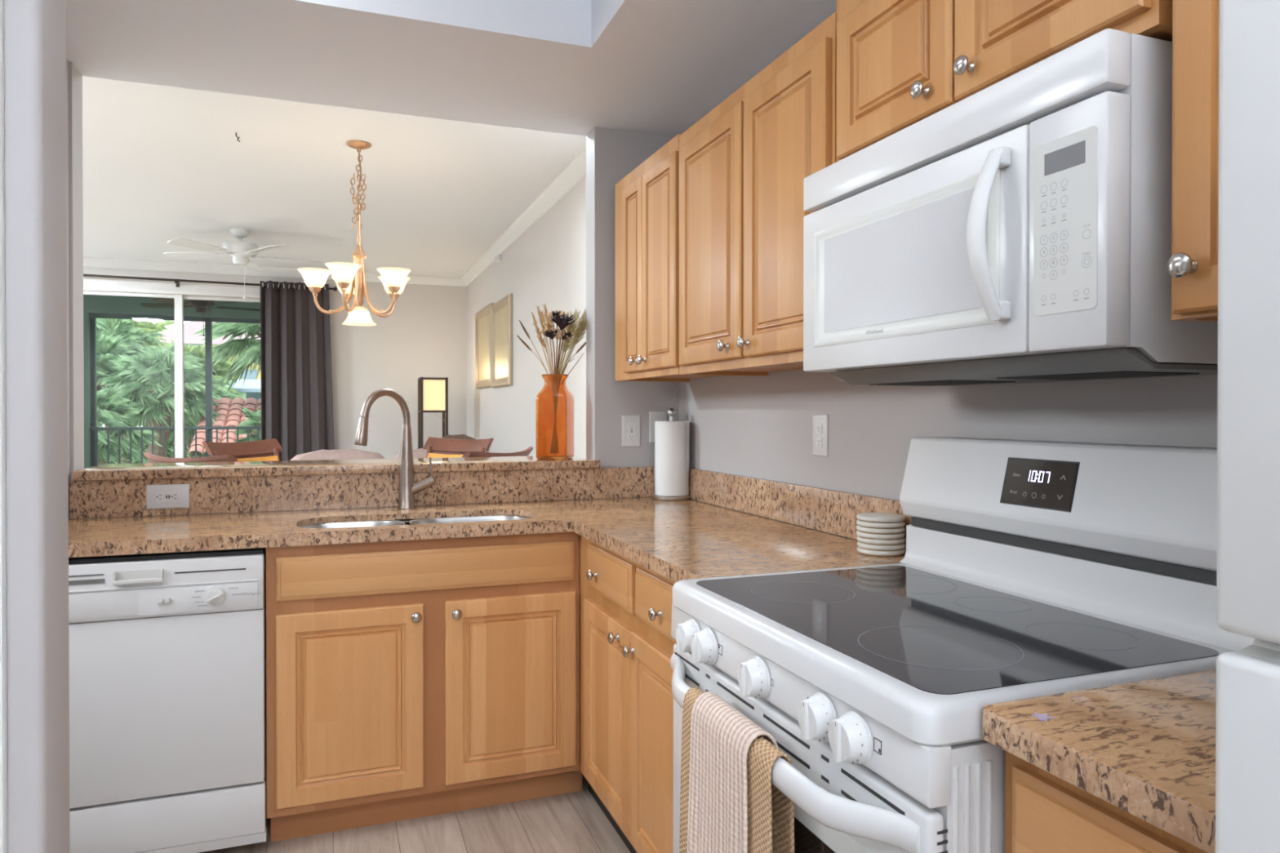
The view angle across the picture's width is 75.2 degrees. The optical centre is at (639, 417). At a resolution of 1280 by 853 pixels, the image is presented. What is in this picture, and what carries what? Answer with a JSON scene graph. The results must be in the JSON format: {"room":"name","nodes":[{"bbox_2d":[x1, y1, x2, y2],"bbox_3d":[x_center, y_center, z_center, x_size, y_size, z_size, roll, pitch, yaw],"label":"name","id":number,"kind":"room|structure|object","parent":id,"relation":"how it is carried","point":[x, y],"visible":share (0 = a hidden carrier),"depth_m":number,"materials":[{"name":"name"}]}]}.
{"room":"kitchen","nodes":[
{"label":"kitchen","id":0,"kind":"room"},
{"bbox_2d":[3,0,70,852],"bbox_3d":[-1.043,-0.199,0.998,0.580,2.900,0.120,0,0,-20],"label":"wall partition","id":1,"kind":"structure","parent":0,"point":[34,31],"depth_m":1.04,"materials":[{"name":"grey paint"}]},
{"bbox_2d":[0,0,8,852],"bbox_3d":[-0.813,0.201,1.009,0.068,2.100,0.023,0,0,-20],"label":"trim","id":2,"kind":"structure","parent":1,"relation":"attached to","point":[3,679],"depth_m":1.02,"materials":[{"name":"white paint"}]},
{"bbox_2d":[66,59,84,519],"bbox_3d":[-1.603,-0.178,1.873,0.138,2.847,1.920,0,0,-20],"label":"wall","id":3,"kind":"structure","parent":0,"point":[73,77],"depth_m":2.70,"materials":[{"name":"grey paint"}]},
{"bbox_2d":[83,311,90,468],"bbox_3d":[-6.828,-0.016,9.825,0.580,2.455,0.180,0,0,-20],"label":"wall","id":4,"kind":"structure","parent":0,"point":[86,316],"depth_m":9.83,"materials":[{"name":"paint"}]},
{"bbox_2d":[83,294,260,319],"bbox_3d":[-4.849,-1.381,10.548,6.000,0.265,0.180,0,0,-20],"label":"trim","id":5,"kind":"structure","parent":4,"relation":"attached to","point":[92,304],"depth_m":10.05,"materials":[{"name":"paint"}]},
{"bbox_2d":[83,266,466,458],"bbox_3d":[-4.404,-0.173,8.519,5.420,2.747,0.150,0,0,-20],"label":"wall","id":6,"kind":"structure","parent":0,"point":[424,335],"depth_m":9.05,"materials":[{"name":"paint"}]},
{"bbox_2d":[83,286,260,457],"bbox_3d":[-4.689,-0.035,8.398,2.200,2.472,0.140,0,0,-20],"label":"window frame","id":7,"kind":"structure","parent":6,"relation":"in","point":[179,296],"depth_m":8.38,"materials":[{"name":"white metal"}]},
{"bbox_2d":[83,274,337,291],"bbox_3d":[-4.532,-1.352,8.324,2.824,0.087,0.112,0,0,-20],"label":"curtain rod","id":8,"kind":"object","parent":6,"relation":"attached to","point":[176,281],"visible":0.51,"depth_m":8.30,"materials":[{"name":"brown metal"}]},
{"bbox_2d":[260,280,333,460],"bbox_3d":[-3.550,-0.115,8.653,0.730,2.579,0.106,0,0,-20],"label":"curtain","id":9,"kind":"object","parent":8,"relation":"hanging from","point":[297,402],"visible":0.63,"depth_m":8.64,"materials":[{"name":"fabric"}]},
{"bbox_2d":[83,257,465,286],"bbox_3d":[-4.420,-1.503,8.382,5.300,0.085,0.078,0,0,-20],"label":"trim","id":10,"kind":"structure","parent":6,"relation":"attached to","point":[89,262],"depth_m":8.44,"materials":[{"name":"white paint"}]},
{"bbox_2d":[82,75,586,277],"bbox_3d":[-3.332,-1.577,5.616,5.420,0.100,6.320,0,0,-20],"label":"ceiling","id":11,"kind":"structure","parent":0,"point":[161,164],"depth_m":5.32,"materials":[{"name":"paint"}]},
{"bbox_2d":[163,228,323,299],"bbox_3d":[-3.276,-1.253,6.871,1.224,0.564,1.207,0,0,-20],"label":"ceiling fan","id":12,"kind":"object","parent":11,"relation":"hanging from","point":[240,251],"visible":1,"depth_m":6.77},
{"bbox_2d":[297,140,411,325],"bbox_3d":[-1.579,-1.019,4.622,0.606,1.002,0.618,0,0,-20],"label":"chandelier","id":13,"kind":"object","parent":11,"relation":"hanging from","point":[349,278],"visible":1,"depth_m":4.57,"materials":[{"name":"gold metal"}]},
{"bbox_2d":[74,127,679,519],"bbox_3d":[-0.799,-0.187,3.130,2.242,2.847,0.120,0,0,-20],"label":"wall","id":14,"kind":"structure","parent":0,"point":[611,154],"depth_m":3.32,"materials":[{"name":"grey paint"}]},
{"bbox_2d":[69,466,654,519],"bbox_3d":[-0.844,0.262,3.041,2.105,0.121,0.020,0,0,-20],"label":"backsplash","id":15,"kind":"structure","parent":14,"relation":"attached to","point":[97,498],"depth_m":2.96,"materials":[{"name":"stone"}]},
{"bbox_2d":[146,484,189,509],"bbox_3d":[-1.566,0.262,2.758,0.125,0.080,0.008,0,0,-20],"label":"power outlet","id":16,"kind":"object","parent":15,"relation":"attached to","point":[171,495],"visible":1,"depth_m":2.76,"materials":[{"name":"white plastic"}]},
{"bbox_2d":[155,491,179,502],"bbox_3d":[-1.565,0.262,2.756,0.067,0.034,0.002,0,0,-20],"label":"receptacle","id":17,"kind":"object","parent":16,"relation":"attached to","point":[161,496],"depth_m":2.76,"materials":[{"name":"white plastic"}]},
{"bbox_2d":[71,456,599,480],"bbox_3d":[-1.054,0.184,3.147,1.770,0.031,0.397,0,0,-20],"label":"bar","id":18,"kind":"object","parent":15,"relation":"on","point":[323,467],"visible":0.95,"depth_m":2.98,"materials":[{"name":"beige stone"}]},
{"bbox_2d":[535,373,573,459],"bbox_3d":[-0.346,-0.004,3.390,0.129,0.341,0.129,0,0,11],"label":"vase","id":19,"kind":"object","parent":18,"relation":"on","point":[554,403],"visible":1,"depth_m":3.33,"materials":[{"name":"orange glass"}]},
{"bbox_2d":[519,320,548,373],"bbox_3d":[-0.406,-0.120,3.354,0.176,0.536,0.013,0,0,-33],"label":"stem","id":20,"kind":"object","parent":19,"relation":"in","point":[521,323],"visible":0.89,"depth_m":3.32,"materials":[{"name":"plant"}]},
{"bbox_2d":[531,311,551,373],"bbox_3d":[-0.386,-0.143,3.374,0.111,0.567,0.014,0,0,-20],"label":"stem","id":21,"kind":"object","parent":19,"relation":"in","point":[533,317],"visible":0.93,"depth_m":3.36,"materials":[{"name":"plant"}]},
{"bbox_2d":[536,306,552,373],"bbox_3d":[-0.380,-0.150,3.366,0.022,0.596,0.101,0,1,44],"label":"grass plume","id":22,"kind":"object","parent":19,"relation":"in","point":[538,308],"visible":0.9,"depth_m":3.35,"materials":[{"name":"plant"}]},
{"bbox_2d":[542,319,555,366],"bbox_3d":[-0.365,-0.127,3.362,0.048,0.540,0.072,0,0,3],"label":"dried flower","id":23,"kind":"object","parent":19,"relation":"in","point":[552,324],"visible":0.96,"depth_m":3.34,"materials":[{"name":"plant"}]},
{"bbox_2d":[544,329,558,373],"bbox_3d":[-0.359,-0.108,3.352,0.062,0.501,0.075,0,0,-20],"label":"dried flower","id":24,"kind":"object","parent":19,"relation":"in","point":[550,335],"visible":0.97,"depth_m":3.34,"materials":[{"name":"plant"}]},
{"bbox_2d":[551,328,562,373],"bbox_3d":[-0.335,-0.108,3.361,0.049,0.512,0.058,0,0,19],"label":"dried flower","id":25,"kind":"object","parent":19,"relation":"in","point":[554,329],"visible":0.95,"depth_m":3.35,"materials":[{"name":"plant"}]},
{"bbox_2d":[550,312,575,373],"bbox_3d":[-0.309,-0.142,3.358,0.102,0.578,0.099,0,0,2],"label":"dried flower","id":26,"kind":"object","parent":19,"relation":"in","point":[562,322],"visible":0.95,"depth_m":3.35,"materials":[{"name":"plant"}]},
{"bbox_2d":[557,329,571,373],"bbox_3d":[-0.310,-0.108,3.386,0.058,0.499,0.068,0,1,-43],"label":"dried flower","id":27,"kind":"object","parent":19,"relation":"in","point":[568,334],"visible":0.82,"depth_m":3.38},
{"bbox_2d":[558,325,573,372],"bbox_3d":[-0.308,-0.114,3.384,0.082,0.523,0.048,0,0,39],"label":"dried flower","id":28,"kind":"object","parent":19,"relation":"in","point":[566,327],"visible":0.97,"depth_m":3.37,"materials":[{"name":"plant"}]},
{"bbox_2d":[558,311,576,373],"bbox_3d":[-0.307,-0.147,3.386,0.095,0.580,0.031,0,0,-13],"label":"fern","id":29,"kind":"object","parent":19,"relation":"in","point":[570,326],"visible":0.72,"depth_m":3.39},
{"bbox_2d":[560,310,580,373],"bbox_3d":[-0.302,-0.155,3.414,0.130,0.589,0.023,0,0,-20],"label":"fern","id":30,"kind":"object","parent":19,"relation":"in","point":[576,313],"visible":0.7,"depth_m":3.42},
{"bbox_2d":[560,316,586,373],"bbox_3d":[-0.284,-0.133,3.389,0.155,0.556,0.030,0,0,-8],"label":"fern","id":31,"kind":"object","parent":19,"relation":"in","point":[584,323],"visible":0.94,"depth_m":3.39,"materials":[{"name":"plant"}]},
{"bbox_2d":[562,310,586,370],"bbox_3d":[-0.283,-0.151,3.395,0.162,0.594,0.026,0,0,-15],"label":"fern","id":32,"kind":"object","parent":19,"relation":"in","point":[583,313],"visible":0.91,"depth_m":3.40,"materials":[{"name":"plant"}]},
{"bbox_2d":[622,415,639,446],"bbox_3d":[-0.035,0.054,3.346,0.078,0.126,0.008,0,0,-20],"label":"power outlet","id":33,"kind":"object","parent":14,"relation":"attached to","point":[630,424],"visible":1,"depth_m":3.34,"materials":[{"name":"white plastic"}]},
{"bbox_2d":[627,422,635,439],"bbox_3d":[-0.034,0.054,3.344,0.034,0.067,0.002,0,0,-20],"label":"receptacle","id":34,"kind":"object","parent":33,"relation":"attached to","point":[631,426],"depth_m":3.34,"materials":[{"name":"white plastic"}]},
{"bbox_2d":[648,411,666,442],"bbox_3d":[0.075,0.038,3.386,0.078,0.127,0.008,0,0,-20],"label":"light switch","id":35,"kind":"object","parent":14,"relation":"attached to","point":[654,416],"visible":0.43,"depth_m":3.38,"materials":[{"name":"white plastic"}]},
{"bbox_2d":[197,773,631,852],"bbox_3d":[-2.442,1.285,3.347,5.700,0.100,11.250,0,0,-20],"label":"floor","id":36,"kind":"structure","parent":0,"point":[574,822],"depth_m":2.47,"materials":[{"name":"grey wood"}]},
{"bbox_2d":[68,547,266,852],"bbox_3d":[-1.431,0.785,2.481,0.610,0.823,0.591,0,0,-20],"label":"dishwasher","id":37,"kind":"object","parent":36,"relation":"on","point":[167,651],"visible":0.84,"depth_m":2.25,"materials":[{"name":"white paint"}]},
{"bbox_2d":[143,452,238,462],"bbox_3d":[-1.816,0.692,3.767,0.524,1.084,0.656,0,0,25],"label":"dining chair","id":38,"kind":"object","parent":36,"relation":"on","point":[152,458],"visible":0.08,"depth_m":3.44,"materials":[{"name":"wood"}]},
{"bbox_2d":[202,438,283,461],"bbox_3d":[-2.275,0.683,5.122,0.656,1.084,0.524,0,0,25],"label":"dining chair","id":39,"kind":"object","parent":36,"relation":"on","point":[267,450],"visible":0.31,"depth_m":5.28,"materials":[{"name":"wood"}]},
{"bbox_2d":[290,448,426,460],"bbox_3d":[-2.020,0.725,6.811,1.740,0.974,0.940,0,0,-20],"label":"sofa","id":40,"kind":"object","parent":36,"relation":"on","point":[341,454],"visible":0.05,"depth_m":6.43,"materials":[{"name":"grey fabric"}]},
{"bbox_2d":[394,448,426,458],"bbox_3d":[-1.627,0.479,6.720,0.745,0.480,0.220,0,0,-20],"label":"cushion","id":41,"kind":"object","parent":40,"relation":"on","point":[417,453],"depth_m":6.61,"materials":[{"name":"grey fabric"}]},
{"bbox_2d":[266,518,582,841],"bbox_3d":[-0.702,0.801,2.765,0.954,0.876,0.594,0,0,-20],"label":"base cabinet","id":42,"kind":"object","parent":36,"relation":"on","point":[414,678],"visible":0.98,"depth_m":2.50,"materials":[{"name":"brown wood"}]},
{"bbox_2d":[417,377,448,448],"bbox_3d":[-2.100,0.399,8.437,0.270,1.605,0.272,0,0,-20],"label":"floor lamp","id":43,"kind":"object","parent":36,"relation":"on","point":[433,392],"visible":0.56,"depth_m":8.34,"materials":[{"name":"fabric"}]},
{"bbox_2d":[422,436,493,457],"bbox_3d":[-1.337,0.680,5.470,0.524,1.084,0.656,0,0,25],"label":"dining chair","id":44,"kind":"object","parent":36,"relation":"on","point":[436,447],"visible":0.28,"depth_m":5.72,"materials":[{"name":"wood"}]},
{"bbox_2d":[441,434,475,439],"bbox_3d":[-1.741,0.623,7.842,0.620,0.924,0.640,0,0,-20],"label":"armchair","id":45,"kind":"object","parent":36,"relation":"on","point":[458,436],"visible":0.05,"depth_m":7.99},
{"bbox_2d":[462,446,533,457],"bbox_3d":[-0.892,0.690,4.067,0.656,1.084,0.524,0,0,25],"label":"dining chair","id":46,"kind":"object","parent":36,"relation":"on","point":[526,452],"visible":0.07,"depth_m":3.82,"materials":[{"name":"wood"}]},
{"bbox_2d":[579,534,676,852],"bbox_3d":[0.212,0.804,2.332,0.614,0.876,1.078,0,0,-20],"label":"base cabinet","id":47,"kind":"object","parent":36,"relation":"on","point":[626,641],"visible":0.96,"depth_m":2.21,"materials":[{"name":"brown wood"}]},
{"bbox_2d":[68,497,906,582],"bbox_3d":[-0.570,0.347,2.299,2.105,0.037,1.561,0,0,-20],"label":"countertop","id":48,"kind":"structure","parent":47,"relation":"on","point":[677,540],"depth_m":2.42,"materials":[{"name":"beige stone"}]},
{"bbox_2d":[353,388,435,509],"bbox_3d":[-0.865,0.111,2.919,0.294,0.426,0.094,0,0,-38],"label":"kitchen faucet","id":49,"kind":"object","parent":48,"relation":"on","point":[408,488],"visible":1,"depth_m":2.94,"materials":[{"name":"silver metal"}]},
{"bbox_2d":[299,515,531,528],"bbox_3d":[-0.709,0.450,2.691,0.780,0.206,0.334,0,0,-20],"label":"sink","id":50,"kind":"object","parent":48,"relation":"in","point":[497,517],"visible":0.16,"depth_m":2.80,"materials":[{"name":"metal"}]},
{"bbox_2d":[651,408,690,501],"bbox_3d":[0.125,0.142,3.290,0.160,0.359,0.160,0,0,-20],"label":"paper towel holder","id":51,"kind":"object","parent":48,"relation":"on","point":[671,412],"visible":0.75,"depth_m":3.23,"materials":[{"name":"metal"}]},
{"bbox_2d":[654,421,689,495],"bbox_3d":[0.125,0.159,3.290,0.133,0.290,0.132,0,0,-20],"label":"paper towel roll","id":52,"kind":"object","parent":51,"relation":"on","point":[672,438],"visible":0.97,"depth_m":3.23,"materials":[{"name":"paper"}]},
{"bbox_2d":[857,546,905,556],"bbox_3d":[0.587,0.324,2.027,0.113,0.013,0.113,0,0,-20],"label":"coaster","id":53,"kind":"object","parent":48,"relation":"on","point":[867,552],"visible":0.61,"depth_m":1.98,"materials":[{"name":"ceramic"}]},
{"bbox_2d":[857,541,905,551],"bbox_3d":[0.588,0.310,2.027,0.113,0.013,0.113,0,0,-20],"label":"coaster","id":54,"kind":"object","parent":53,"relation":"on","point":[871,547],"visible":0.57,"depth_m":1.98,"materials":[{"name":"ceramic"}]},
{"bbox_2d":[857,535,905,545],"bbox_3d":[0.587,0.297,2.028,0.113,0.013,0.113,0,0,-20],"label":"coaster","id":55,"kind":"object","parent":54,"relation":"on","point":[869,541],"visible":0.65,"depth_m":1.98,"materials":[{"name":"ceramic"}]},
{"bbox_2d":[856,530,904,539],"bbox_3d":[0.586,0.284,2.027,0.113,0.013,0.113,0,0,-20],"label":"coaster","id":56,"kind":"object","parent":55,"relation":"on","point":[868,535],"visible":0.57,"depth_m":1.98,"materials":[{"name":"ceramic"}]},
{"bbox_2d":[856,524,904,533],"bbox_3d":[0.586,0.271,2.027,0.113,0.013,0.113,0,0,-20],"label":"coaster","id":57,"kind":"object","parent":56,"relation":"on","point":[866,530],"visible":0.6,"depth_m":1.98,"materials":[{"name":"ceramic"}]},
{"bbox_2d":[856,519,905,528],"bbox_3d":[0.586,0.257,2.026,0.113,0.013,0.113,0,0,-20],"label":"coaster","id":58,"kind":"object","parent":57,"relation":"on","point":[865,524],"visible":0.62,"depth_m":1.98,"materials":[{"name":"ceramic"}]},
{"bbox_2d":[856,512,904,523],"bbox_3d":[0.587,0.244,2.028,0.113,0.013,0.113,0,0,-20],"label":"coaster","id":59,"kind":"object","parent":58,"relation":"on","point":[880,517],"visible":1,"depth_m":1.99,"materials":[{"name":"ceramic"}]},
{"bbox_2d":[670,436,1254,852],"bbox_3d":[0.488,0.638,1.434,0.731,1.181,0.781,0,0,-20],"label":"range","id":60,"kind":"object","parent":36,"relation":"on","point":[1028,568],"visible":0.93,"depth_m":1.30,"materials":[{"name":"white metal"}]},
{"bbox_2d":[687,691,778,852],"bbox_3d":[0.146,0.761,1.333,0.070,0.584,0.227,0,0,-20],"label":"kitchen towel","id":61,"kind":"object","parent":60,"relation":"hanging from","point":[722,736],"visible":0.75,"depth_m":1.32,"materials":[{"name":"fabric"}]},
{"bbox_2d":[679,686,795,852],"bbox_3d":[0.145,0.746,1.335,0.053,0.534,0.345,0,0,-20],"label":"kitchen towel","id":62,"kind":"object","parent":60,"relation":"hanging from","point":[771,813],"visible":0.37,"depth_m":1.22,"materials":[{"name":"beige fabric"}]},
{"bbox_2d":[718,643,881,755],"bbox_3d":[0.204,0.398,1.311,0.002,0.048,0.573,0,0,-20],"label":"stove knobs","id":63,"kind":"object","parent":60,"relation":"attached to","point":[785,680],"depth_m":1.22,"materials":[{"name":"plastic"}]},
{"bbox_2d":[672,562,1235,746],"bbox_3d":[0.474,0.356,1.427,0.600,0.053,0.781,0,0,-20],"label":"cooktop","id":64,"kind":"object","parent":60,"relation":"in","point":[913,654],"depth_m":1.25,"materials":[{"name":"glass"}]},
{"bbox_2d":[1004,751,1208,852],"bbox_3d":[0.731,0.814,0.930,0.614,0.876,0.319,0,0,-20],"label":"base cabinet","id":65,"kind":"object","parent":36,"relation":"on","point":[1045,812],"visible":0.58,"depth_m":0.89,"materials":[{"name":"brown wood"}]},
{"bbox_2d":[982,669,1216,852],"bbox_3d":[0.736,0.356,0.931,0.612,0.037,0.322,0,0,-20],"label":"countertop","id":66,"kind":"structure","parent":65,"relation":"on","point":[1146,748],"depth_m":0.88,"materials":[{"name":"beige stone"}]},
{"bbox_2d":[1031,712,1054,720],"bbox_3d":[0.454,0.337,0.938,0.023,0.001,0.024,0,0,-20],"label":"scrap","id":67,"kind":"object","parent":66,"relation":"on","point":[1044,717],"visible":1,"depth_m":0.94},
{"bbox_2d":[1215,0,1279,852],"bbox_3d":[0.896,0.391,0.372,0.700,1.730,0.802,0,0,-20],"label":"refrigerator","id":68,"kind":"object","parent":36,"relation":"on","point":[1247,727],"visible":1,"depth_m":0.60,"materials":[{"name":"white metal"}]},
{"bbox_2d":[66,0,837,137],"bbox_3d":[-0.631,-1.362,0.625,3.420,0.462,4.920,0,0,-20],"label":"ceiling","id":69,"kind":"structure","parent":0,"point":[570,67],"depth_m":2.58,"materials":[{"name":"paint"}]},
{"bbox_2d":[466,176,586,457],"bbox_3d":[-0.821,-0.159,6.476,0.120,2.747,6.170,0,0,-20],"label":"wall","id":70,"kind":"structure","parent":0,"point":[547,264],"depth_m":6.34,"materials":[{"name":"paint"}]},
{"bbox_2d":[475,302,493,388],"bbox_3d":[-1.531,-0.682,8.158,0.036,0.780,0.855,0,0,-20],"label":"framed mirror","id":71,"kind":"object","parent":70,"relation":"attached to","point":[482,317],"visible":0.93,"depth_m":8.20,"materials":[{"name":"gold metal"}]},
{"bbox_2d":[478,313,488,381],"bbox_3d":[-1.525,-0.682,8.161,0.003,0.630,0.705,0,0,-20],"label":"mirror glass","id":72,"kind":"object","parent":71,"relation":"attached to","point":[483,318],"depth_m":8.20,"materials":[{"name":"mirror"}]},
{"bbox_2d":[490,293,512,387],"bbox_3d":[-1.224,-0.654,7.331,0.036,0.765,0.830,0,0,-20],"label":"framed mirror","id":73,"kind":"object","parent":70,"relation":"attached to","point":[501,313],"visible":1,"depth_m":7.29,"materials":[{"name":"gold metal"}]},
{"bbox_2d":[494,305,507,379],"bbox_3d":[-1.219,-0.654,7.333,0.003,0.615,0.680,0,0,-20],"label":"mirror glass","id":74,"kind":"object","parent":73,"relation":"attached to","point":[500,311],"depth_m":7.33,"materials":[{"name":"mirror"}]},
{"bbox_2d":[460,146,586,286],"bbox_3d":[-0.914,-1.490,6.433,0.078,0.085,6.170,0,0,-20],"label":"trim","id":75,"kind":"structure","parent":70,"relation":"attached to","point":[575,171],"depth_m":6.01,"materials":[{"name":"white paint"}]},
{"bbox_2d":[679,368,1217,552],"bbox_3d":[1.050,-0.200,1.192,0.120,2.900,4.800,0,0,-20],"label":"wall","id":76,"kind":"structure","parent":0,"point":[752,426],"depth_m":2.15,"materials":[{"name":"grey paint"}]},
{"bbox_2d":[614,133,720,382],"bbox_3d":[0.136,-0.519,2.965,0.357,0.759,0.642,0,0,-20],"label":"upper cabinet","id":77,"kind":"object","parent":76,"relation":"attached to","point":[646,200],"visible":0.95,"depth_m":2.85,"materials":[{"name":"brown wood"}]},
{"bbox_2d":[679,12,836,376],"bbox_3d":[0.396,-0.509,2.264,0.357,0.752,0.869,0,0,-20],"label":"upper cabinet","id":78,"kind":"object","parent":76,"relation":"attached to","point":[744,166],"visible":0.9,"depth_m":2.13,"materials":[{"name":"brown wood"}]},
{"bbox_2d":[688,467,911,551],"bbox_3d":[0.428,0.265,2.668,0.021,0.121,1.561,0,0,-20],"label":"backsplash","id":79,"kind":"structure","parent":76,"relation":"attached to","point":[825,510],"depth_m":2.55,"materials":[{"name":"stone"}]},
{"bbox_2d":[813,414,828,457],"bbox_3d":[0.525,0.052,2.427,0.007,0.122,0.078,0,0,-20],"label":"power outlet","id":80,"kind":"object","parent":76,"relation":"attached to","point":[820,422],"visible":1,"depth_m":2.42,"materials":[{"name":"white plastic"}]},
{"bbox_2d":[815,423,822,447],"bbox_3d":[0.522,0.052,2.426,0.002,0.067,0.032,0,0,-20],"label":"receptacle","id":81,"kind":"object","parent":80,"relation":"attached to","point":[818,426],"depth_m":2.43,"materials":[{"name":"white plastic"}]},
{"bbox_2d":[835,0,1173,162],"bbox_3d":[0.678,-0.713,1.499,0.357,0.378,0.753,0,0,-20],"label":"upper cabinet","id":82,"kind":"object","parent":76,"relation":"attached to","point":[900,64],"visible":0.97,"depth_m":1.48,"materials":[{"name":"brown wood"}]},
{"bbox_2d":[803,28,1217,386],"bbox_3d":[0.632,-0.291,1.500,0.443,0.449,0.753,0,0,-20],"label":"microwave","id":83,"kind":"object","parent":82,"relation":"attached to","point":[1019,230],"visible":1,"depth_m":1.24,"materials":[{"name":"white plastic"}]},
{"bbox_2d":[1040,178,1091,305],"bbox_3d":[0.589,-0.245,1.152,0.001,0.171,0.087,0,0,-20],"label":"keypad","id":84,"kind":"object","parent":83,"relation":"attached to","point":[1087,253],"depth_m":1.17,"materials":[{"name":"plastic"}]},
{"bbox_2d":[1166,0,1219,322],"bbox_3d":[0.874,-0.513,0.972,0.357,0.772,0.335,0,0,-20],"label":"upper cabinet","id":85,"kind":"object","parent":76,"relation":"attached to","point":[1192,266],"visible":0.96,"depth_m":1.03,"materials":[{"name":"brown wood"}]},
{"bbox_3d":[-4.533,-1.558,9.693,6.000,0.100,2.160,0,0,-20],"label":"ceiling","id":86,"kind":"structure","parent":0,"visible":0},
{"bbox_2d":[140,297,260,336],"bbox_3d":[-4.964,-1.209,9.403,1.229,0.592,1.189,0,0,-20],"label":"ceiling fan","id":87,"kind":"object","parent":86,"relation":"hanging from","point":[201,306],"visible":0.63,"depth_m":9.30,"materials":[{"name":"brown metal"}]},
{"bbox_3d":[-4.533,1.262,9.713,6.000,0.100,2.160,0,0,-20],"label":"floor","id":88,"kind":"structure","parent":0,"visible":0},
{"bbox_2d":[90,313,260,466],"bbox_3d":[-4.306,-0.032,10.791,4.820,2.435,0.059,0,0,-20],"label":"screen frame","id":89,"kind":"object","parent":88,"relation":"on","point":[208,321],"visible":0.41,"depth_m":10.21,"materials":[{"name":"green metal"}]},
{"bbox_2d":[89,426,261,466],"bbox_3d":[-4.285,0.618,10.738,4.820,1.015,0.060,0,0,-20],"label":"balcony railing","id":90,"kind":"object","parent":88,"relation":"on","point":[96,428],"visible":0.15,"depth_m":10.12,"materials":[{"name":"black metal"}]},
{"label":"outside","id":91,"kind":"structure","parent":0,"visible":0},
{"bbox_3d":[-17.454,4.176,49.234,120.000,0.100,80.700,0,0,-20],"label":"ground","id":92,"kind":"structure","parent":91,"visible":0},
{"bbox_2d":[96,328,151,426],"bbox_3d":[-10.575,1.304,16.000,2.484,6.109,2.558,0,0,-20],"label":"palm tree","id":93,"kind":"object","parent":92,"relation":"on","point":[108,348],"visible":0.13,"depth_m":15.67,"materials":[{"name":"green plant"}]},
{"bbox_2d":[96,380,162,465],"bbox_3d":[-7.726,1.922,11.778,1.670,4.934,1.654,0,0,-20],"label":"palm tree","id":94,"kind":"object","parent":92,"relation":"on","point":[112,411],"visible":0.26,"depth_m":11.69,"materials":[{"name":"green plant"}]},
{"bbox_2d":[96,318,168,463],"bbox_3d":[-11.843,0.947,18.817,2.686,6.782,2.659,0,0,-20],"label":"palm tree","id":95,"kind":"object","parent":92,"relation":"on","point":[122,327],"visible":0.12,"depth_m":18.59,"materials":[{"name":"green plant"}]},
{"bbox_2d":[106,318,174,463],"bbox_3d":[-15.428,0.419,24.696,3.522,7.757,3.410,0,0,10],"label":"palm tree","id":96,"kind":"object","parent":92,"relation":"on","point":[146,324],"visible":0.1,"depth_m":24.76,"materials":[{"name":"green plant"}]},
{"bbox_2d":[109,437,173,463],"bbox_3d":[-11.034,2.359,17.819,2.854,3.957,1.723,0,0,-20],"label":"bush","id":97,"kind":"object","parent":92,"relation":"on","point":[125,455],"visible":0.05,"depth_m":17.74,"materials":[{"name":"green plant"}]},
{"bbox_2d":[96,341,228,462],"bbox_3d":[-8.109,1.513,14.107,2.007,5.718,2.146,0,0,-20],"label":"palm tree","id":98,"kind":"object","parent":92,"relation":"on","point":[157,402],"visible":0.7,"depth_m":13.70,"materials":[{"name":"green plant"}]},
{"bbox_2d":[146,337,245,447],"bbox_3d":[-12.136,1.071,22.410,3.028,6.486,3.036,0,0,-20],"label":"palm tree","id":99,"kind":"object","parent":92,"relation":"on","point":[223,367],"visible":0.12,"depth_m":22.11,"materials":[{"name":"green plant"}]},
{"bbox_2d":[138,373,257,457],"bbox_3d":[-9.494,1.595,17.936,2.527,5.502,2.420,0,0,-20],"label":"palm tree","id":100,"kind":"object","parent":92,"relation":"on","point":[190,433],"visible":0.09,"depth_m":17.78,"materials":[{"name":"green plant"}]},
{"bbox_2d":[186,445,213,457],"bbox_3d":[-6.841,2.376,13.219,1.095,3.986,1.069,0,0,-20],"label":"bush","id":101,"kind":"object","parent":92,"relation":"on","point":[188,454],"visible":0.02,"depth_m":13.03,"materials":[{"name":"green plant"}]},
{"bbox_2d":[159,321,261,444],"bbox_3d":[-16.081,-0.169,37.290,9.700,8.750,7.200,0,0,-20],"label":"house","id":102,"kind":"structure","parent":92,"relation":"on","point":[190,328],"depth_m":33.77,"materials":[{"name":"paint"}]},
{"bbox_2d":[188,397,261,457],"bbox_3d":[-5.880,2.002,14.421,3.200,4.716,2.058,0,0,-20],"label":"tiled roof","id":103,"kind":"structure","parent":92,"relation":"on","point":[232,415],"depth_m":14.13,"materials":[{"name":"tile"}]},
{"bbox_2d":[192,322,260,394],"bbox_3d":[-6.271,0.928,14.455,2.666,6.879,2.487,0,0,-20],"label":"palm tree","id":104,"kind":"object","parent":92,"relation":"on","point":[251,354],"visible":0.18,"depth_m":13.82,"materials":[{"name":"green plant"}]},
{"bbox_2d":[225,379,261,400],"bbox_3d":[-10.111,1.564,25.010,4.200,5.450,2.000,0,0,-20],"label":"shelter","id":105,"kind":"object","parent":92,"relation":"on","point":[251,387],"visible":0.1,"depth_m":24.34,"materials":[{"name":"white paint"}]},
{"bbox_2d":[231,405,261,442],"bbox_3d":[-5.550,2.102,12.308,1.008,4.567,0.988,0,0,-20],"label":"palm tree","id":106,"kind":"object","parent":92,"relation":"on","point":[255,418],"visible":0.17,"depth_m":12.09,"materials":[{"name":"green plant"}]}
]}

